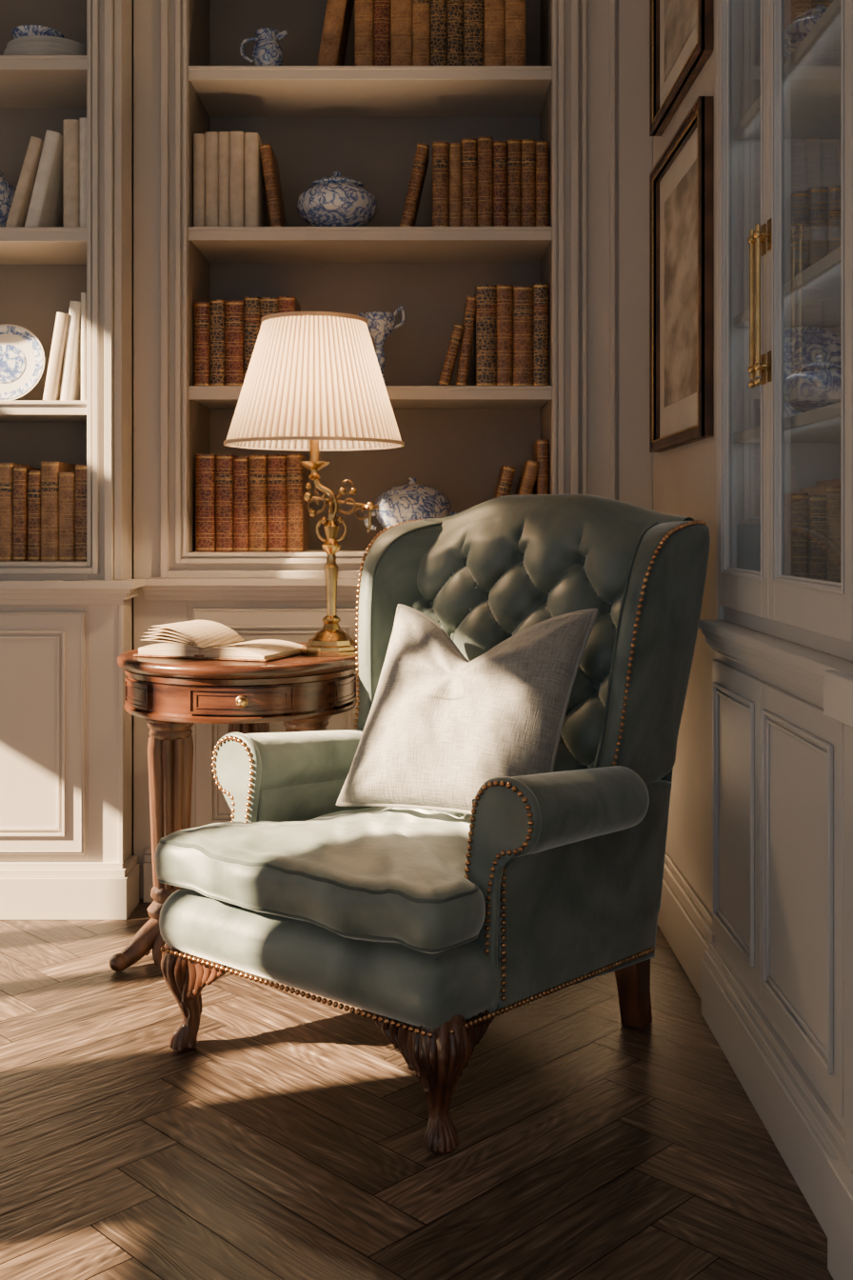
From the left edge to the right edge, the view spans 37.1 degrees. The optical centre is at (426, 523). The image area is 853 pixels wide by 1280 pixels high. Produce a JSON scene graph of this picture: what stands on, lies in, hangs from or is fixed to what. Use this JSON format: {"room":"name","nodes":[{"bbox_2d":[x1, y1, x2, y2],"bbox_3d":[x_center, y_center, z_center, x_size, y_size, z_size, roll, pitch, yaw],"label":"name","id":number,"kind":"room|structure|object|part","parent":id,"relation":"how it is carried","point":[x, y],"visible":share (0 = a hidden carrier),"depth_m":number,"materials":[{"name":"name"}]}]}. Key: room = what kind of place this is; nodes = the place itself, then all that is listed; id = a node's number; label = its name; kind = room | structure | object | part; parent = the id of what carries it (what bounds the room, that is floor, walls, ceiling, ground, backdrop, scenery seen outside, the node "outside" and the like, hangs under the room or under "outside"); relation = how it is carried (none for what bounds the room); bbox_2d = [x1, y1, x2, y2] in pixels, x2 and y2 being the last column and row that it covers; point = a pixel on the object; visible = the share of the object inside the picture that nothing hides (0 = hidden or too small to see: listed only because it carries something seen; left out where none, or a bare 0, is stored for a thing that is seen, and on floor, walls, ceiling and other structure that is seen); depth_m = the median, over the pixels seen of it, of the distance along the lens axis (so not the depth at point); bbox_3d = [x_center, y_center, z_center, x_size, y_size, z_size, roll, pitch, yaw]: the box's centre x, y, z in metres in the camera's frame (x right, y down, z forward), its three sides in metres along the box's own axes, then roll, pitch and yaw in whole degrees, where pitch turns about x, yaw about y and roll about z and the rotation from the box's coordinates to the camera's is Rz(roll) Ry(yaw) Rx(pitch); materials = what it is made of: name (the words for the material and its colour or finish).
{"room":"library","nodes":[
{"label":"library","id":0,"kind":"room"},
{"bbox_2d":[132,0,133,855],"bbox_3d":[-0.800,-0.450,4.390,3.900,3.200,0.120,0,0,0],"label":"wall","id":1,"kind":"structure","parent":0,"point":[132,0],"depth_m":4.33,"materials":[{"name":"paint"}]},
{"bbox_2d":[0,899,833,1279],"bbox_3d":[-0.800,1.180,1.625,3.900,0.060,5.650,0,0,0],"label":"floor","id":2,"kind":"structure","parent":0,"point":[286,1145],"depth_m":2.36,"materials":[{"name":"brown wood"}]},
{"bbox_2d":[0,0,145,919],"bbox_3d":[-1.718,-0.448,3.900,1.744,3.195,0.480,0,0,0],"label":"built-in bookcase","id":3,"kind":"object","parent":2,"relation":"on","point":[66,727],"visible":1,"depth_m":3.73,"materials":[{"name":"beige paint"}]},
{"bbox_2d":[0,170,16,226],"bbox_3d":[-1.365,-0.981,3.930,0.209,0.214,0.209,0,0,0],"label":"ginger jar","id":4,"kind":"object","parent":3,"relation":"on","point":[7,190],"visible":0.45,"depth_m":3.88,"materials":[{"name":"blue ceramic"}]},
{"bbox_2d":[0,323,44,400],"bbox_3d":[-1.290,-0.492,3.886,0.248,0.243,0.058,0,0,0],"label":"plate","id":5,"kind":"object","parent":3,"relation":"on","point":[22,356],"visible":0.99,"depth_m":3.89,"materials":[{"name":"white ceramic"}]},
{"bbox_2d":[0,461,86,560],"bbox_3d":[-1.310,-0.038,3.896,0.620,0.300,0.229,0,0,0],"label":"books","id":6,"kind":"object","parent":3,"relation":"in","point":[43,510],"visible":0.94,"depth_m":3.79,"materials":[{"name":"brown leather"}]},
{"bbox_2d":[2,24,86,55],"bbox_3d":[-1.160,-1.445,3.930,0.300,0.130,0.300,0,0,0],"label":"plates","id":7,"kind":"object","parent":3,"relation":"on","point":[28,39],"visible":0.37,"depth_m":3.82,"materials":[{"name":"white ceramic"}]},
{"bbox_2d":[5,117,86,226],"bbox_3d":[-1.130,-1.043,3.894,0.259,0.337,0.212,0,0,0],"label":"books","id":8,"kind":"object","parent":3,"relation":"in","point":[52,180],"visible":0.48,"depth_m":3.79,"materials":[{"name":"beige paper"}]},
{"bbox_2d":[42,292,86,400],"bbox_3d":[-1.071,-0.527,3.896,0.145,0.327,0.226,0,0,0],"label":"books","id":9,"kind":"object","parent":3,"relation":"in","point":[66,380],"visible":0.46,"depth_m":3.79,"materials":[{"name":"beige paper"}]},
{"bbox_2d":[109,641,358,971],"bbox_3d":[-0.516,0.750,3.444,0.701,0.800,0.664,0,0,-36],"label":"round side table","id":10,"kind":"object","parent":2,"relation":"on","point":[301,691],"visible":0.6,"depth_m":3.25,"materials":[{"name":"brown wood"}]},
{"bbox_3d":[-0.708,0.822,3.311,0.231,0.654,0.136,0,0,-42],"label":"leg","id":11,"kind":"part","parent":10,"relation":"part of","materials":[{"name":"brown wood"}]},
{"bbox_2d":[133,620,302,660],"bbox_3d":[-0.546,0.310,3.425,0.392,0.078,0.272,0,0,20],"label":"open book","id":12,"kind":"object","parent":10,"relation":"on","point":[201,639],"visible":0.99,"depth_m":3.35,"materials":[{"name":"white paper"}]},
{"bbox_3d":[-0.458,0.440,3.140,0.032,0.032,0.028,0,0,0],"label":"drawer knob","id":13,"kind":"part","parent":10,"relation":"part of","materials":[{"name":"gold metal"}]},
{"bbox_3d":[-0.512,0.822,3.708,0.136,0.654,0.232,0,0,0],"label":"leg","id":14,"kind":"part","parent":10,"relation":"part of","materials":[{"name":"brown wood"}]},
{"bbox_3d":[-0.277,0.822,3.352,0.218,0.654,0.156,0,0,0],"label":"leg","id":15,"kind":"part","parent":10,"relation":"part of","materials":[{"name":"brown wood"}]},
{"bbox_2d":[223,311,404,656],"bbox_3d":[-0.304,-0.108,3.450,0.488,0.919,0.488,0,0,0],"label":"table lamp","id":16,"kind":"object","parent":10,"relation":"on","point":[313,382],"visible":1,"depth_m":3.31,"materials":[{"name":"white fabric"}]},
{"bbox_3d":[-0.304,-0.383,3.450,0.488,0.341,0.488,0,0,0],"label":"lamp shade","id":17,"kind":"part","parent":16,"relation":"part of","materials":[{"name":"fabric"}]},
{"bbox_2d":[133,0,652,902],"bbox_3d":[-0.104,-0.448,4.075,1.590,3.195,0.490,0,0,0],"label":"built-in bookcase","id":18,"kind":"object","parent":2,"relation":"on","point":[582,89],"visible":0.38,"depth_m":3.90,"materials":[{"name":"beige paint"}]},
{"bbox_2d":[240,28,287,65],"bbox_3d":[-0.514,-1.491,4.055,0.133,0.162,0.104,0,0,31],"label":"jug","id":19,"kind":"object","parent":18,"relation":"on","point":[267,51],"visible":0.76,"depth_m":4.02,"materials":[{"name":"blue ceramic"}]},
{"bbox_2d":[296,171,378,226],"bbox_3d":[-0.285,-1.020,4.060,0.260,0.210,0.260,0,0,0],"label":"porcelain bowl","id":20,"kind":"object","parent":18,"relation":"on","point":[337,200],"visible":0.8,"depth_m":3.97,"materials":[{"name":"blue ceramic"}]},
{"bbox_2d":[193,282,548,385],"bbox_3d":[-0.173,-0.588,4.070,1.110,0.325,0.224,0,0,0],"label":"books","id":21,"kind":"object","parent":18,"relation":"in","point":[510,323],"visible":0.81,"depth_m":3.97,"materials":[{"name":"brown leather"}]},
{"bbox_2d":[193,131,549,226],"bbox_3d":[-0.174,-1.069,4.069,1.111,0.308,0.227,0,0,0],"label":"books","id":22,"kind":"object","parent":18,"relation":"in","point":[482,181],"visible":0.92,"depth_m":3.97,"materials":[{"name":"brown leather"}]},
{"bbox_2d":[195,440,548,551],"bbox_3d":[-0.170,-0.088,4.066,1.104,0.350,0.223,0,0,0],"label":"books","id":23,"kind":"object","parent":18,"relation":"in","point":[255,502],"visible":0.86,"depth_m":3.97,"materials":[{"name":"brown leather"}]},
{"bbox_2d":[358,306,404,385],"bbox_3d":[-0.146,-0.560,4.059,0.116,0.269,0.108,0,0,42],"label":"creamer","id":24,"kind":"object","parent":18,"relation":"on","point":[381,325],"visible":0.73,"depth_m":4.04,"materials":[{"name":"blue ceramic"}]},
{"bbox_2d":[363,477,458,530],"bbox_3d":[-0.045,-0.031,4.050,0.247,0.237,0.247,0,0,45],"label":"tureen","id":25,"kind":"object","parent":18,"relation":"on","point":[399,504],"visible":0.61,"depth_m":3.96,"materials":[{"name":"blue ceramic"}]},
{"bbox_2d":[317,0,525,65],"bbox_3d":[-0.017,-1.583,4.067,0.654,0.345,0.222,0,0,0],"label":"books","id":26,"kind":"object","parent":18,"relation":"in","point":[388,32],"visible":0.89,"depth_m":3.96,"materials":[{"name":"brown leather"}]},
{"bbox_2d":[154,494,710,1155],"bbox_3d":[0.037,0.538,2.885,0.954,1.225,1.041,0,0,39],"label":"wingback armchair","id":27,"kind":"object","parent":2,"relation":"on","point":[437,925],"visible":0.89,"depth_m":2.73,"materials":[{"name":"green fabric"}]},
{"bbox_3d":[-0.507,1.023,2.788,0.149,0.255,0.231,0,0,-6],"label":"leg","id":28,"kind":"part","parent":27,"relation":"part of","materials":[{"name":"brown wood"}]},
{"bbox_3d":[-0.284,0.710,3.116,0.154,0.460,0.519,0,0,39],"label":"arm","id":29,"kind":"part","parent":27,"relation":"part of","materials":[{"name":"green fabric"}]},
{"bbox_3d":[-0.203,0.769,3.186,0.080,0.462,0.667,0,0,39],"label":"panel","id":30,"kind":"part","parent":27,"relation":"part of","materials":[{"name":"green fabric"}]},
{"bbox_2d":[154,806,485,953],"bbox_3d":[-0.079,0.733,2.784,0.806,0.180,0.721,0,0,39],"label":"seat cushion","id":31,"kind":"object","parent":27,"relation":"on","point":[296,879],"depth_m":2.54,"materials":[{"name":"green fabric"}]},
{"bbox_3d":[-0.036,0.887,2.837,0.774,0.185,0.824,0,0,39],"label":"seat rail","id":32,"kind":"part","parent":27,"relation":"part of","materials":[{"name":"green fabric"}]},
{"bbox_3d":[0.023,1.023,2.365,0.231,0.255,0.149,0,0,-6],"label":"leg","id":33,"kind":"part","parent":27,"relation":"part of","materials":[{"name":"brown wood"}]},
{"bbox_2d":[336,603,599,814],"bbox_3d":[0.086,0.420,2.892,0.561,0.456,0.263,0,0,24],"label":"throw pillow","id":34,"kind":"object","parent":27,"relation":"on","point":[441,724],"visible":0.95,"depth_m":2.81,"materials":[{"name":"beige fabric"}]},
{"bbox_3d":[0.297,0.710,2.610,0.176,0.460,0.519,0,0,39],"label":"arm","id":35,"kind":"part","parent":27,"relation":"part of","materials":[{"name":"green fabric"}]},
{"bbox_3d":[0.333,0.768,2.737,0.080,0.464,0.700,0,0,39],"label":"panel","id":36,"kind":"part","parent":27,"relation":"part of","materials":[{"name":"green fabric"}]},
{"bbox_3d":[0.474,1.040,2.913,0.068,0.220,0.087,0,0,39],"label":"leg","id":37,"kind":"part","parent":27,"relation":"part of","materials":[{"name":"brown wood"}]},
{"bbox_2d":[698,0,852,1237],"bbox_3d":[0.849,-0.448,1.035,0.426,3.195,3.900,0,0,0],"label":"glass display cabinet","id":38,"kind":"object","parent":2,"relation":"on","point":[773,972],"visible":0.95,"depth_m":2.49,"materials":[{"name":"grey paint"}]},
{"bbox_2d":[756,325,841,418],"bbox_3d":[0.875,-0.338,2.917,0.240,0.236,0.051,0,0,0],"label":"plate","id":39,"kind":"object","parent":38,"relation":"in","point":[802,345],"visible":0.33,"depth_m":2.93,"materials":[{"name":"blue ceramic"}]},
{"bbox_2d":[783,4,828,59],"bbox_3d":[0.800,-0.988,2.580,0.161,0.130,0.161,0,0,0],"label":"covered dish","id":40,"kind":"object","parent":38,"relation":"in","point":[804,23],"visible":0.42,"depth_m":2.54,"materials":[{"name":"blue ceramic"}]},
{"bbox_2d":[783,479,841,582],"bbox_3d":[0.910,0.024,2.836,0.240,0.250,0.217,0,0,0],"label":"books","id":41,"kind":"object","parent":38,"relation":"in","point":[812,516],"visible":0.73,"depth_m":2.74,"materials":[{"name":"brown leather"}]},
{"bbox_2d":[783,184,841,283],"bbox_3d":[0.910,-0.606,2.836,0.240,0.246,0.221,0,0,0],"label":"books","id":42,"kind":"object","parent":38,"relation":"in","point":[812,216],"visible":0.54,"depth_m":2.74,"materials":[{"name":"leather"}]},
{"bbox_2d":[783,355,841,412],"bbox_3d":[0.800,-0.278,2.580,0.161,0.130,0.161,0,0,0],"label":"covered dish","id":43,"kind":"object","parent":38,"relation":"in","point":[813,385],"visible":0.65,"depth_m":2.53,"materials":[{"name":"blue ceramic"}]},
{"bbox_2d":[823,669,852,1279],"bbox_3d":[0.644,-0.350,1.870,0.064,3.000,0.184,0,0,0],"label":"trim","id":44,"kind":"structure","parent":38,"relation":"attached to","point":[838,686],"depth_m":1.92,"materials":[{"name":"grey paint"}]},
{"bbox_2d":[652,0,717,915],"bbox_3d":[0.936,-0.450,1.565,0.488,3.200,5.530,0,0,0],"label":"wall","id":45,"kind":"structure","parent":0,"point":[684,477],"depth_m":3.27,"materials":[{"name":"paint"}]},
{"bbox_2d":[649,96,713,452],"bbox_3d":[0.673,-0.620,3.400,0.035,0.820,0.680,0,0,0],"label":"framed picture","id":46,"kind":"object","parent":45,"relation":"attached to","point":[681,182],"visible":1,"depth_m":3.35,"materials":[{"name":"brown wood"}]},
{"bbox_2d":[649,0,713,136],"bbox_3d":[0.673,-1.535,3.400,0.035,0.790,0.680,0,0,0],"label":"framed picture","id":47,"kind":"object","parent":45,"relation":"attached to","point":[681,31],"visible":1,"depth_m":3.48,"materials":[{"name":"brown wood"}]},
{"bbox_2d":[658,852,715,999],"bbox_3d":[0.676,1.048,3.440,0.029,0.205,0.900,0,0,0],"label":"baseboard","id":48,"kind":"structure","parent":45,"relation":"attached to","point":[684,919],"depth_m":3.28,"materials":[{"name":"beige paint"}]}
]}

